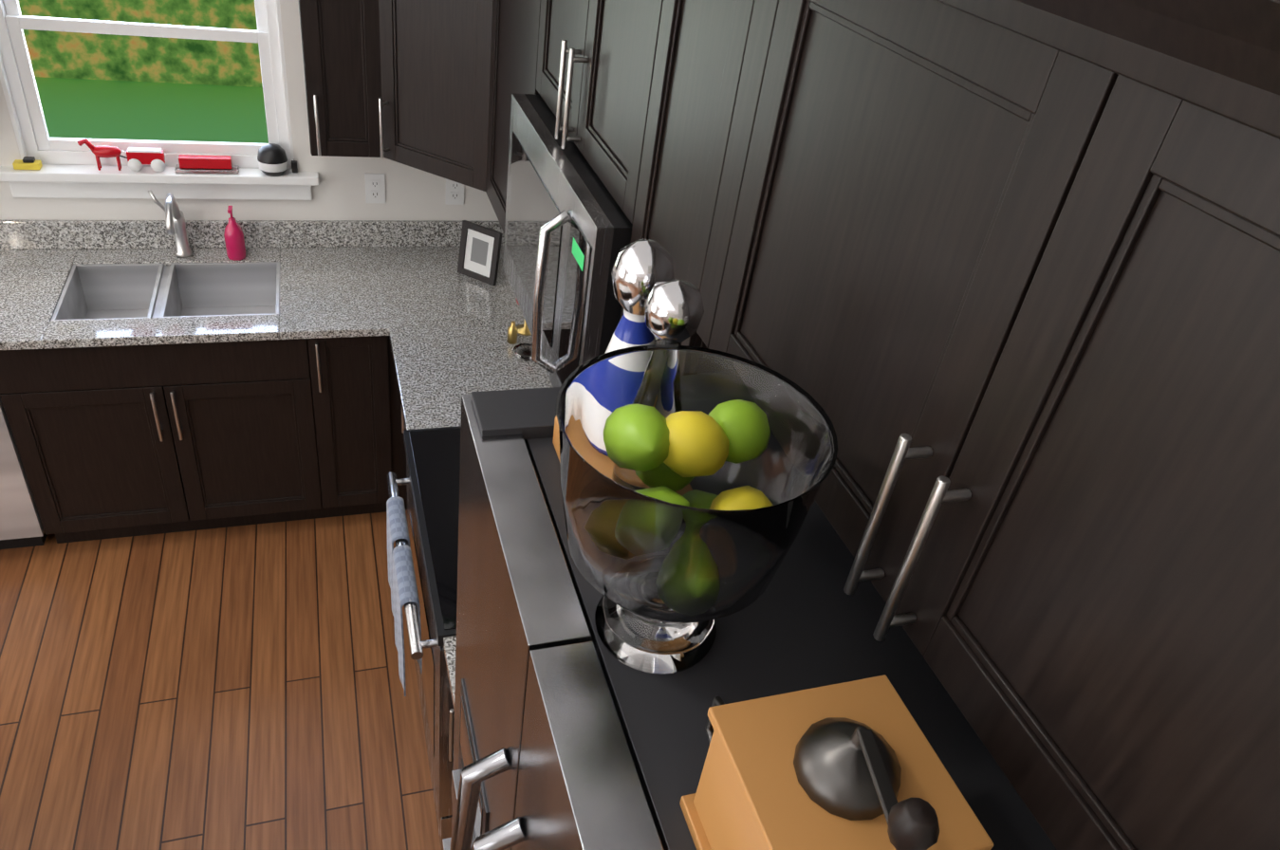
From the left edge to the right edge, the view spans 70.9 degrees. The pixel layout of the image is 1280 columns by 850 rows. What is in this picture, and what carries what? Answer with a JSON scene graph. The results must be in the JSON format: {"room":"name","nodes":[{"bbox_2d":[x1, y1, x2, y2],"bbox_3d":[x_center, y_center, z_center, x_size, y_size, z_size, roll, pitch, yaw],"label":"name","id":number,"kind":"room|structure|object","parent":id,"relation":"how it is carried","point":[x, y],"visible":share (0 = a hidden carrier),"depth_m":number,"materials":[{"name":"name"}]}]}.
{"room":"kitchen","nodes":[
{"label":"kitchen","id":0,"kind":"room"},
{"bbox_2d":[0,509,441,849],"bbox_3d":[-2.929,2.263,0.516,7.500,0.100,7.100,-4,37,-19],"label":"floor","id":1,"kind":"structure","parent":0,"point":[235,688],"depth_m":2.81,"materials":[{"name":"brown wood"}]},
{"bbox_2d":[0,397,47,549],"bbox_3d":[-2.386,-0.021,3.048,0.594,0.872,0.578,-4,37,-19],"label":"dishwasher","id":2,"kind":"object","parent":1,"relation":"on","point":[21,525],"visible":0.29,"depth_m":3.00,"materials":[{"name":"grey paint"}]},
{"bbox_2d":[280,336,375,519],"bbox_3d":[-1.155,-0.128,3.474,0.323,0.884,0.598,-4,37,-19],"label":"base cabinet","id":3,"kind":"object","parent":1,"relation":"on","point":[326,379],"depth_m":3.20,"materials":[{"name":"brown wood"}]},
{"bbox_2d":[0,189,515,350],"bbox_3d":[-1.474,-0.496,3.027,2.458,0.456,0.660,-4,37,-19],"label":"countertop","id":4,"kind":"structure","parent":3,"relation":"on","point":[175,275],"depth_m":3.16,"materials":[{"name":"stone"}]},
{"bbox_2d":[49,261,284,372],"bbox_3d":[-1.576,-0.381,3.077,0.658,0.186,0.398,-4,37,-19],"label":"basin","id":5,"kind":"object","parent":4,"relation":"in","point":[84,291],"depth_m":3.17,"materials":[{"name":"silver metal"}]},
{"bbox_2d":[147,189,193,259],"bbox_3d":[-1.610,-0.662,3.064,0.108,0.265,0.239,-4,37,-19],"label":"faucet","id":6,"kind":"object","parent":4,"relation":"on","point":[175,219],"depth_m":3.14,"materials":[{"name":"silver metal"}]},
{"bbox_2d":[223,205,246,260],"bbox_3d":[-1.444,-0.686,3.198,0.066,0.195,0.068,-4,37,-19],"label":"soap bottle","id":7,"kind":"object","parent":4,"relation":"on","point":[234,242],"visible":1,"depth_m":3.19,"materials":[{"name":"pink plastic"}]},
{"bbox_2d":[457,220,501,285],"bbox_3d":[-0.583,-0.643,3.331,0.165,0.200,0.084,22,37,18],"label":"photo frame","id":8,"kind":"object","parent":4,"relation":"on","point":[479,251],"visible":1,"depth_m":3.31,"materials":[{"name":"brown wood"}]},
{"bbox_2d":[443,635,456,709],"bbox_3d":[-0.073,0.500,1.930,0.648,0.132,0.309,-4,37,-19],"label":"countertop","id":9,"kind":"structure","parent":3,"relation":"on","point":[449,642],"depth_m":1.92,"materials":[{"name":"stone"}]},
{"bbox_2d":[402,413,407,509],"bbox_3d":[-0.526,0.116,3.270,0.598,0.884,0.405,-4,37,-19],"label":"base cabinet","id":10,"kind":"object","parent":1,"relation":"on","point":[404,489],"depth_m":3.43,"materials":[{"name":"brown wood"}]},
{"bbox_2d":[379,296,552,429],"bbox_3d":[-0.441,-0.201,2.847,0.660,0.132,0.570,-4,37,-19],"label":"countertop","id":11,"kind":"structure","parent":10,"relation":"on","point":[443,351],"depth_m":2.92,"materials":[{"name":"stone"}]},
{"bbox_2d":[507,299,532,360],"bbox_3d":[-0.378,-0.345,2.978,0.113,0.171,0.243,-4,37,-19],"label":"vanity mirror","id":12,"kind":"object","parent":11,"relation":"on","point":[522,351],"visible":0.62,"depth_m":2.99,"materials":[{"name":"gold metal"}]},
{"bbox_2d":[386,426,460,849],"bbox_3d":[-0.331,0.480,2.526,0.697,1.190,0.769,-4,37,-19],"label":"range","id":13,"kind":"object","parent":1,"relation":"on","point":[422,555],"visible":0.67,"depth_m":2.31,"materials":[{"name":"silver metal"}]},
{"bbox_2d":[442,387,1057,849],"bbox_3d":[0.046,0.913,1.480,0.712,1.775,0.906,-4,37,-19],"label":"refrigerator","id":14,"kind":"object","parent":1,"relation":"on","point":[571,732],"visible":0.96,"depth_m":0.95,"materials":[{"name":"grey paint"}]},
{"bbox_2d":[552,415,560,463],"bbox_3d":[-0.028,0.059,1.115,0.142,0.045,0.200,-4,37,-19],"label":"tray","id":15,"kind":"object","parent":14,"relation":"on","point":[556,439],"visible":0.08,"depth_m":1.16,"materials":[{"name":"brown wood"}]},
{"bbox_2d":[604,238,674,353],"bbox_3d":[-0.009,-0.093,1.060,0.100,0.268,0.100,-4,37,-19],"label":"salt shaker","id":16,"kind":"object","parent":15,"relation":"on","point":[641,268],"visible":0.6,"depth_m":0.99,"materials":[{"name":"white metal"}]},
{"bbox_2d":[644,278,704,345],"bbox_3d":[0.021,-0.036,0.983,0.080,0.270,0.080,-4,37,-19],"label":"glass decanter","id":17,"kind":"object","parent":15,"relation":"on","point":[674,310],"visible":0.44,"depth_m":0.90,"materials":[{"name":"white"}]},
{"bbox_2d":[556,344,837,674],"bbox_3d":[0.034,0.100,0.868,0.250,0.276,0.250,-4,37,-19],"label":"glass fruit bowl","id":18,"kind":"object","parent":14,"relation":"on","point":[693,478],"visible":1,"depth_m":0.81,"materials":[{"name":"clear glass"}]},
{"bbox_2d":[679,675,993,849],"bbox_3d":[0.147,0.275,0.687,0.172,0.228,0.210,-4,37,-19],"label":"coffee grinder","id":19,"kind":"object","parent":14,"relation":"on","point":[855,765],"visible":1,"depth_m":0.66,"materials":[{"name":"brown wood"}]},
{"bbox_2d":[0,0,498,221],"bbox_3d":[-3.780,-0.905,2.343,7.500,2.745,0.150,-4,37,-19],"label":"wall","id":20,"kind":"structure","parent":0,"point":[338,193],"depth_m":3.26,"materials":[{"name":"white paint"}]},
{"bbox_2d":[0,0,319,200],"bbox_3d":[-1.595,-1.212,2.900,1.000,0.981,0.155,-4,37,-19],"label":"window","id":21,"kind":"structure","parent":20,"relation":"in","point":[22,97],"depth_m":3.02,"materials":[{"name":"white plastic"}]},
{"bbox_2d":[12,156,42,169],"bbox_3d":[-2.012,-0.861,2.954,0.075,0.034,0.040,-4,37,-19],"label":"toy car","id":22,"kind":"object","parent":21,"relation":"on","point":[28,163],"visible":0.98,"depth_m":2.94,"materials":[{"name":"yellow plastic"}]},
{"bbox_2d":[77,138,166,171],"bbox_3d":[-1.740,-0.910,3.026,0.251,0.103,0.042,-4,37,-19],"label":"carriage","id":23,"kind":"object","parent":21,"relation":"on","point":[138,158],"visible":1,"depth_m":3.03,"materials":[{"name":"red plastic"}]},
{"bbox_2d":[174,154,239,173],"bbox_3d":[-1.504,-0.906,3.121,0.200,0.050,0.052,-4,37,-19],"label":"toy","id":24,"kind":"object","parent":21,"relation":"on","point":[203,164],"visible":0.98,"depth_m":3.11,"materials":[{"name":"red plastic"}]},
{"bbox_2d":[257,143,287,176],"bbox_3d":[-1.294,-0.937,3.167,0.100,0.104,0.100,-4,37,-19],"label":"speaker","id":25,"kind":"object","parent":21,"relation":"on","point":[272,159],"visible":1,"depth_m":3.14,"materials":[{"name":"black plastic"}]},
{"bbox_2d":[291,158,297,172],"bbox_3d":[-1.235,-0.928,3.215,0.020,0.050,0.020,-4,37,-19],"label":"candle","id":26,"kind":"object","parent":21,"relation":"on","point":[294,167],"visible":1,"depth_m":3.21,"materials":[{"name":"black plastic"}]},
{"bbox_2d":[298,0,367,157],"bbox_3d":[-0.913,-1.376,2.765,0.267,1.020,0.372,-4,37,-19],"label":"upper cabinet","id":27,"kind":"object","parent":20,"relation":"attached to","point":[329,28],"depth_m":2.78,"materials":[{"name":"brown wood"}]},
{"bbox_2d":[364,173,385,203],"bbox_3d":[-0.988,-0.881,3.354,0.070,0.114,0.008,-4,37,-19],"label":"wall outlet","id":28,"kind":"object","parent":20,"relation":"attached to","point":[375,190],"visible":1,"depth_m":3.35,"materials":[{"name":"white plastic"}]},
{"bbox_2d":[445,178,463,204],"bbox_3d":[-0.709,-0.900,3.449,0.070,0.114,0.008,-4,37,-19],"label":"wall outlet","id":29,"kind":"object","parent":20,"relation":"attached to","point":[454,193],"visible":0.92,"depth_m":3.45,"materials":[{"name":"white plastic"}]},
{"bbox_3d":[0.754,0.892,0.820,0.150,2.745,6.950,-4,37,-19],"label":"wall","id":30,"kind":"structure","parent":0,"visible":0},
{"bbox_2d":[359,0,481,187],"bbox_3d":[-0.503,-1.312,2.768,0.672,1.020,0.687,-4,37,-19],"label":"upper cabinet","id":31,"kind":"object","parent":30,"relation":"attached to","point":[418,58],"depth_m":2.77,"materials":[{"name":"brown wood"}]},
{"bbox_2d":[473,0,564,233],"bbox_3d":[-0.194,-0.999,2.392,0.372,1.020,0.632,-4,37,-19],"label":"upper cabinet","id":32,"kind":"object","parent":30,"relation":"attached to","point":[505,27],"depth_m":2.56,"materials":[{"name":"brown wood"}]},
{"bbox_2d":[530,0,655,219],"bbox_3d":[0.064,-0.790,1.722,0.338,0.530,0.780,-4,37,-19],"label":"upper cabinet","id":33,"kind":"object","parent":30,"relation":"attached to","point":[589,63],"depth_m":1.66,"materials":[{"name":"brown wood"}]},
{"bbox_2d":[502,92,632,387],"bbox_3d":[-0.052,-0.378,1.978,0.454,0.450,0.754,-4,37,-19],"label":"microwave","id":34,"kind":"object","parent":33,"relation":"attached to","point":[568,226],"visible":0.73,"depth_m":1.76,"materials":[{"name":"metal"}]},
{"bbox_2d":[620,0,769,347],"bbox_3d":[0.204,-0.258,1.426,0.338,1.020,0.370,-4,37,-19],"label":"upper cabinet","id":35,"kind":"object","parent":30,"relation":"attached to","point":[704,56],"depth_m":1.26,"materials":[{"name":"brown wood"}]},
{"bbox_2d":[701,0,1279,659],"bbox_3d":[0.364,-0.198,0.963,0.338,0.550,0.617,-4,37,-19],"label":"upper cabinet","id":36,"kind":"object","parent":30,"relation":"attached to","point":[992,287],"depth_m":0.79,"materials":[{"name":"brown wood"}]},
{"bbox_2d":[925,0,1279,849],"bbox_3d":[0.493,0.053,0.635,0.338,0.550,0.477,-4,37,-19],"label":"upper cabinet","id":37,"kind":"object","parent":30,"relation":"attached to","point":[1109,637],"depth_m":0.59,"materials":[{"name":"brown wood"}]},
{"label":"outside","id":38,"kind":"structure","parent":0,"visible":0},
{"bbox_2d":[18,0,262,87],"bbox_3d":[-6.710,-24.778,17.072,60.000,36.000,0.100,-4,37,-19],"label":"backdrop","id":39,"kind":"structure","parent":38,"point":[83,55],"depth_m":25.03,"materials":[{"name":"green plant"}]},
{"bbox_2d":[35,76,268,143],"bbox_3d":[-5.356,-2.908,17.893,60.000,0.100,25.000,-4,37,-19],"label":"ground","id":40,"kind":"structure","parent":38,"point":[79,108],"depth_m":23.78,"materials":[{"name":"green plant"}]}
]}

